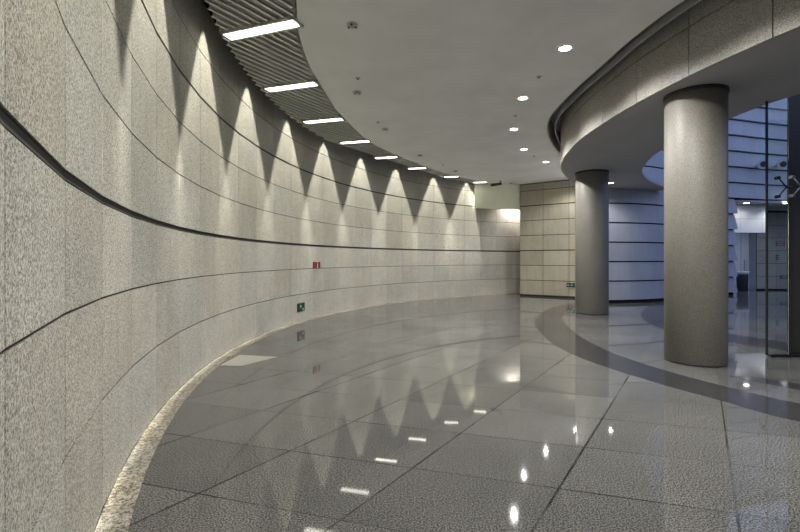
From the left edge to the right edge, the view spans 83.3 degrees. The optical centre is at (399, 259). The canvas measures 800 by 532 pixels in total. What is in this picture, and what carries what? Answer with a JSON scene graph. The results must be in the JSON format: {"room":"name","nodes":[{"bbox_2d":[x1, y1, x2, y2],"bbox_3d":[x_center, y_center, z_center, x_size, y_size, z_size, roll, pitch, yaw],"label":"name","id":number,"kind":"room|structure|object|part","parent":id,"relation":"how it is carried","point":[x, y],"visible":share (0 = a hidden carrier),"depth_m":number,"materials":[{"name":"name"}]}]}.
{"room":"lobby","nodes":[
{"label":"lobby","id":0,"kind":"room"},
{"bbox_2d":[0,0,519,531],"bbox_3d":[0.224,-1.156,8.454,6.844,5.363,27.951,0,0,17],"label":"wall","id":1,"kind":"structure","parent":0,"point":[106,312],"depth_m":4.07,"materials":[{"name":"stone"}]},
{"bbox_2d":[0,118,512,251],"bbox_3d":[0.239,-0.359,8.438,6.802,0.027,27.904,0,0,17],"label":"trim","id":2,"kind":"structure","parent":1,"relation":"attached to","point":[2,122],"depth_m":2.07,"materials":[{"name":"grey metal"}]},
{"bbox_2d":[95,294,506,531],"bbox_3d":[-0.495,1.536,8.554,4.965,0.040,24.122,0,0,13],"label":"baseboard","id":3,"kind":"structure","parent":1,"relation":"attached to","point":[116,515],"depth_m":3.54,"materials":[{"name":"stone"}]},
{"bbox_2d":[297,302,304,311],"bbox_3d":[-2.432,1.168,11.063,0.030,0.200,0.350,0,0,14],"label":"exit sign","id":4,"kind":"object","parent":1,"relation":"attached to","point":[300,306],"visible":1,"depth_m":11.00,"materials":[{"name":"green plastic"}]},
{"bbox_2d":[204,0,684,184],"bbox_3d":[10.537,-3.472,6.544,29.511,0.620,29.072,0,0,0],"label":"ceiling","id":5,"kind":"structure","parent":0,"point":[445,79],"depth_m":7.41,"materials":[{"name":"paint"}]},
{"bbox_2d":[219,14,303,41],"bbox_3d":[-1.976,-3.397,6.182,1.354,0.533,0.248,0,0,20],"label":"strip light","id":6,"kind":"object","parent":5,"relation":"attached to","point":[282,24],"visible":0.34,"depth_m":6.12,"materials":[{"name":"glowing white light diffuser"}]},
{"bbox_2d":[224,20,298,39],"bbox_3d":[-1.906,-3.151,6.156,1.130,0.015,0.174,0,0,20],"label":"diffuser","id":7,"kind":"object","parent":6,"relation":"attached to","point":[256,29],"depth_m":6.14,"materials":[{"name":"white plastic"}]},
{"bbox_2d":[262,78,320,92],"bbox_3d":[-2.083,-3.397,8.214,1.289,0.533,0.248,0,0,18],"label":"strip light","id":8,"kind":"object","parent":5,"relation":"attached to","point":[309,83],"visible":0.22,"depth_m":8.14,"materials":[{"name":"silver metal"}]},
{"bbox_2d":[266,82,315,90],"bbox_3d":[-1.981,-3.151,8.181,1.000,0.015,0.174,0,0,18],"label":"diffuser","id":9,"kind":"object","parent":8,"relation":"attached to","point":[288,86],"depth_m":8.17,"materials":[{"name":"white plastic"}]},
{"bbox_2d":[301,114,345,123],"bbox_3d":[-1.867,-3.397,10.218,1.266,0.533,0.248,0,0,16],"label":"strip light","id":10,"kind":"object","parent":5,"relation":"attached to","point":[334,118],"visible":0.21,"depth_m":10.15,"materials":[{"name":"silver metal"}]},
{"bbox_2d":[305,118,341,122],"bbox_3d":[-1.736,-3.151,10.180,0.919,0.015,0.174,0,0,16],"label":"diffuser","id":11,"kind":"object","parent":10,"relation":"attached to","point":[318,120],"depth_m":10.17,"materials":[{"name":"white plastic"}]},
{"bbox_2d":[346,21,357,28],"bbox_3d":[-0.646,-3.140,6.052,0.156,0.043,0.156,0,0,0],"label":"smoke detector","id":12,"kind":"object","parent":5,"relation":"attached to","point":[350,24],"visible":1,"depth_m":6.02,"materials":[{"name":"grey plastic"}]},
{"bbox_2d":[338,138,371,144],"bbox_3d":[-1.382,-3.397,12.072,1.224,0.533,0.248,0,0,16],"label":"strip light","id":13,"kind":"object","parent":5,"relation":"attached to","point":[363,140],"visible":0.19,"depth_m":11.99,"materials":[{"name":"silver metal"}]},
{"bbox_2d":[341,140,368,143],"bbox_3d":[-1.206,-3.151,12.022,0.783,0.015,0.174,0,0,16],"label":"diffuser","id":14,"kind":"object","parent":13,"relation":"attached to","point":[347,141],"depth_m":11.99,"materials":[{"name":"white plastic"}]},
{"bbox_2d":[373,155,398,158],"bbox_3d":[-0.606,-3.397,13.904,1.126,0.533,0.254,0,0,15],"label":"strip light","id":15,"kind":"object","parent":5,"relation":"attached to","point":[374,156],"visible":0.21,"depth_m":13.82,"materials":[{"name":"silver metal"}]},
{"bbox_2d":[407,166,427,169],"bbox_3d":[0.421,-3.397,15.539,1.053,0.533,0.294,0,0,17],"label":"strip light","id":16,"kind":"object","parent":5,"relation":"attached to","point":[408,167],"visible":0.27,"depth_m":15.44,"materials":[{"name":"silver metal"}]},
{"bbox_2d":[443,175,458,177],"bbox_3d":[1.788,-3.397,17.116,0.942,0.533,0.335,0,0,18],"label":"strip light","id":17,"kind":"object","parent":5,"relation":"attached to","point":[444,176],"visible":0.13,"depth_m":16.98,"materials":[{"name":"silver metal"}]},
{"bbox_2d":[491,181,501,185],"bbox_3d":[3.874,-3.055,18.130,0.446,0.214,0.109,0,0,7],"label":"security camera","id":18,"kind":"object","parent":5,"relation":"attached to","point":[500,183],"visible":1,"depth_m":18.09,"materials":[{"name":"black metal"}]},
{"bbox_2d":[517,96,528,99],"bbox_3d":[2.406,-3.156,8.804,0.240,0.009,0.240,0,0,0],"label":"recessed light","id":19,"kind":"object","parent":5,"relation":"in","point":[519,97],"visible":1,"depth_m":8.79,"materials":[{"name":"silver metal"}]},
{"bbox_2d":[557,44,573,51],"bbox_3d":[2.468,-3.156,6.727,0.240,0.009,0.240,0,0,0],"label":"recessed light","id":20,"kind":"object","parent":5,"relation":"in","point":[567,47],"visible":1,"depth_m":6.72,"materials":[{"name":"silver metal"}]},
{"bbox_2d":[94,290,799,531],"bbox_3d":[9.920,1.618,11.160,34.720,0.187,34.720,0,0,0],"label":"floor","id":21,"kind":"structure","parent":0,"point":[458,414],"depth_m":3.92,"materials":[{"name":"stone"}]},
{"bbox_2d":[220,355,274,365],"bbox_3d":[-2.256,1.530,6.820,0.666,0.015,0.744,0,0,0],"label":"tile","id":22,"kind":"object","parent":21,"relation":"in","point":[240,360],"depth_m":6.78,"materials":[{"name":"stone"}]},
{"bbox_2d":[575,169,608,314],"bbox_3d":[5.450,-0.479,12.772,0.892,4.009,0.892,0,0,0],"label":"column","id":23,"kind":"structure","parent":21,"relation":"on","point":[592,186],"depth_m":12.39,"materials":[{"name":"stone"}]},
{"bbox_2d":[535,302,799,420],"bbox_3d":[5.349,1.530,8.604,5.504,0.015,14.801,0,0,-8],"label":"floor strip","id":24,"kind":"object","parent":21,"relation":"in","point":[550,323],"depth_m":6.06,"materials":[{"name":"stone"}]},
{"bbox_2d":[663,83,729,367],"bbox_3d":[4.421,-0.479,6.739,0.830,4.009,0.830,0,0,0],"label":"column","id":25,"kind":"structure","parent":21,"relation":"on","point":[696,116],"depth_m":6.41,"materials":[{"name":"stone"}]},
{"bbox_2d":[641,304,764,346],"bbox_3d":[7.349,1.530,10.810,2.982,0.015,9.592,0,0,6],"label":"floor","id":26,"kind":"structure","parent":21,"relation":"in","point":[653,315],"depth_m":10.71,"materials":[{"name":"stone"}]},
{"bbox_2d":[736,268,749,290],"bbox_3d":[16.506,0.964,21.700,0.560,1.123,0.560,0,0,0],"label":"litter bin","id":27,"kind":"object","parent":21,"relation":"on","point":[742,278],"visible":0.83,"depth_m":21.52,"materials":[{"name":"grey metal"}]},
{"bbox_2d":[737,271,749,273],"bbox_3d":[16.506,0.638,21.700,0.560,0.135,0.560,0,0,0],"label":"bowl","id":28,"kind":"object","parent":27,"relation":"on","point":[738,272],"depth_m":21.49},
{"bbox_2d":[732,376,799,389],"bbox_3d":[5.568,1.530,4.832,3.256,0.015,0.568,0,0,35],"label":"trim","id":29,"kind":"structure","parent":21,"relation":"on","point":[756,379],"depth_m":5.57,"materials":[{"name":"stone"}]},
{"bbox_2d":[765,97,799,356],"bbox_3d":[6.542,-2.830,7.037,1.641,8.711,0.050,0,0,0],"label":"window","id":30,"kind":"structure","parent":21,"relation":"on","point":[776,112],"depth_m":7.03,"materials":[{"name":"clear glass"}]},
{"bbox_3d":[5.909,-2.846,7.037,0.322,8.680,0.014,0,0,0],"label":"pane","id":31,"kind":"part","parent":30,"relation":"part of","materials":[{"name":"clear glass"}]},
{"bbox_2d":[774,176,792,198],"bbox_3d":[5.955,-1.122,6.990,0.230,0.343,0.070,0,0,0],"label":"glass clamp","id":32,"kind":"object","parent":30,"relation":"attached to","point":[776,177],"visible":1,"depth_m":6.96,"materials":[{"name":"black metal"}]},
{"bbox_3d":[6.572,1.504,7.037,1.581,0.043,0.050,0,0,0],"label":"rail","id":33,"kind":"part","parent":30,"relation":"part of","materials":[{"name":"black metal"}]},
{"bbox_2d":[788,175,799,197],"bbox_3d":[6.178,-1.135,6.990,0.230,0.343,0.070,0,0,0],"label":"glass clamp","id":34,"kind":"object","parent":30,"relation":"attached to","point":[792,176],"visible":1,"depth_m":6.97,"materials":[{"name":"silver metal"}]},
{"bbox_2d":[789,94,799,353],"bbox_3d":[6.994,-2.815,7.518,1.699,8.680,0.775,0,0,0],"label":"square pillar","id":35,"kind":"structure","parent":21,"relation":"on","point":[794,101],"depth_m":7.16,"materials":[{"name":"metal"}]},
{"bbox_2d":[475,183,519,208],"bbox_3d":[4.121,-2.700,19.110,2.139,1.097,0.440,0,0,-9],"label":"beam","id":36,"kind":"structure","parent":0,"point":[504,196],"depth_m":18.89,"materials":[{"name":"beige paint"}]},
{"bbox_2d":[520,180,574,297],"bbox_3d":[6.367,-0.831,18.060,3.188,4.712,0.083,0,0,36],"label":"wall","id":37,"kind":"structure","parent":0,"point":[547,209],"depth_m":18.26,"materials":[{"name":"stone"}]},
{"bbox_2d":[567,283,574,287],"bbox_3d":[6.758,1.020,17.696,0.400,0.187,0.032,0,0,36],"label":"exit sign","id":38,"kind":"object","parent":37,"relation":"attached to","point":[569,285],"visible":0.91,"depth_m":17.70,"materials":[{"name":"green plastic"}]},
{"bbox_2d":[575,183,575,298],"bbox_3d":[6.897,-0.955,16.554,0.093,4.960,2.108,0,0,0],"label":"wall","id":39,"kind":"structure","parent":0,"point":[575,183],"depth_m":17.57,"materials":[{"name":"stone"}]},
{"bbox_2d":[561,0,799,182],"bbox_3d":[10.960,-3.182,5.121,10.476,1.435,21.098,0,0,-45],"label":"beam","id":40,"kind":"structure","parent":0,"point":[710,33],"depth_m":6.26,"materials":[{"name":"stone"}]},
{"bbox_2d":[555,0,701,145],"bbox_3d":[12.265,-3.212,4.473,23.421,0.099,11.700,0,0,43],"label":"trim","id":41,"kind":"structure","parent":40,"relation":"attached to","point":[688,4],"depth_m":6.80,"materials":[{"name":"paint"}]},
{"bbox_2d":[563,29,799,190],"bbox_3d":[12.694,-2.511,5.160,23.053,0.074,12.496,0,0,42],"label":"ceiling","id":42,"kind":"structure","parent":0,"point":[769,71],"depth_m":7.42,"materials":[{"name":"paint"}]},
{"bbox_2d":[609,105,764,302],"bbox_3d":[15.061,-3.125,18.867,17.448,9.300,1.724,0,0,-18],"label":"wall","id":43,"kind":"structure","parent":0,"point":[636,216],"depth_m":16.08,"materials":[{"name":"stone"}]},
{"bbox_2d":[755,159,764,168],"bbox_3d":[15.478,-4.041,19.360,0.416,0.418,0.697,0,0,16],"label":"lamp","id":44,"kind":"object","parent":43,"relation":"attached to","point":[761,164],"visible":0.73,"depth_m":19.08,"materials":[{"name":"grey plastic"}]},
{"bbox_2d":[733,205,764,232],"bbox_3d":[15.515,-1.854,20.463,2.139,1.302,0.130,0,0,0],"label":"wall","id":45,"kind":"structure","parent":0,"point":[749,218],"depth_m":20.40,"materials":[{"name":"white paint"}]},
{"bbox_2d":[735,200,764,204],"bbox_3d":[18.972,-2.533,22.119,9.176,0.093,5.363,0,0,0],"label":"ceiling","id":46,"kind":"structure","parent":0,"point":[738,202],"depth_m":19.64,"materials":[{"name":"paint"}]},
{"bbox_2d":[748,233,764,289],"bbox_3d":[18.755,-0.459,22.692,9.610,3.968,0.744,0,0,0],"label":"wall","id":47,"kind":"structure","parent":0,"point":[760,237],"depth_m":22.35,"materials":[{"name":"stone"}]},
{"bbox_2d":[733,233,748,288],"bbox_3d":[17.019,0.022,22.809,1.798,2.945,0.163,0,0,0],"label":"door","id":48,"kind":"structure","parent":47,"relation":"in","point":[742,249],"depth_m":22.79,"materials":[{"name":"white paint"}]}
]}

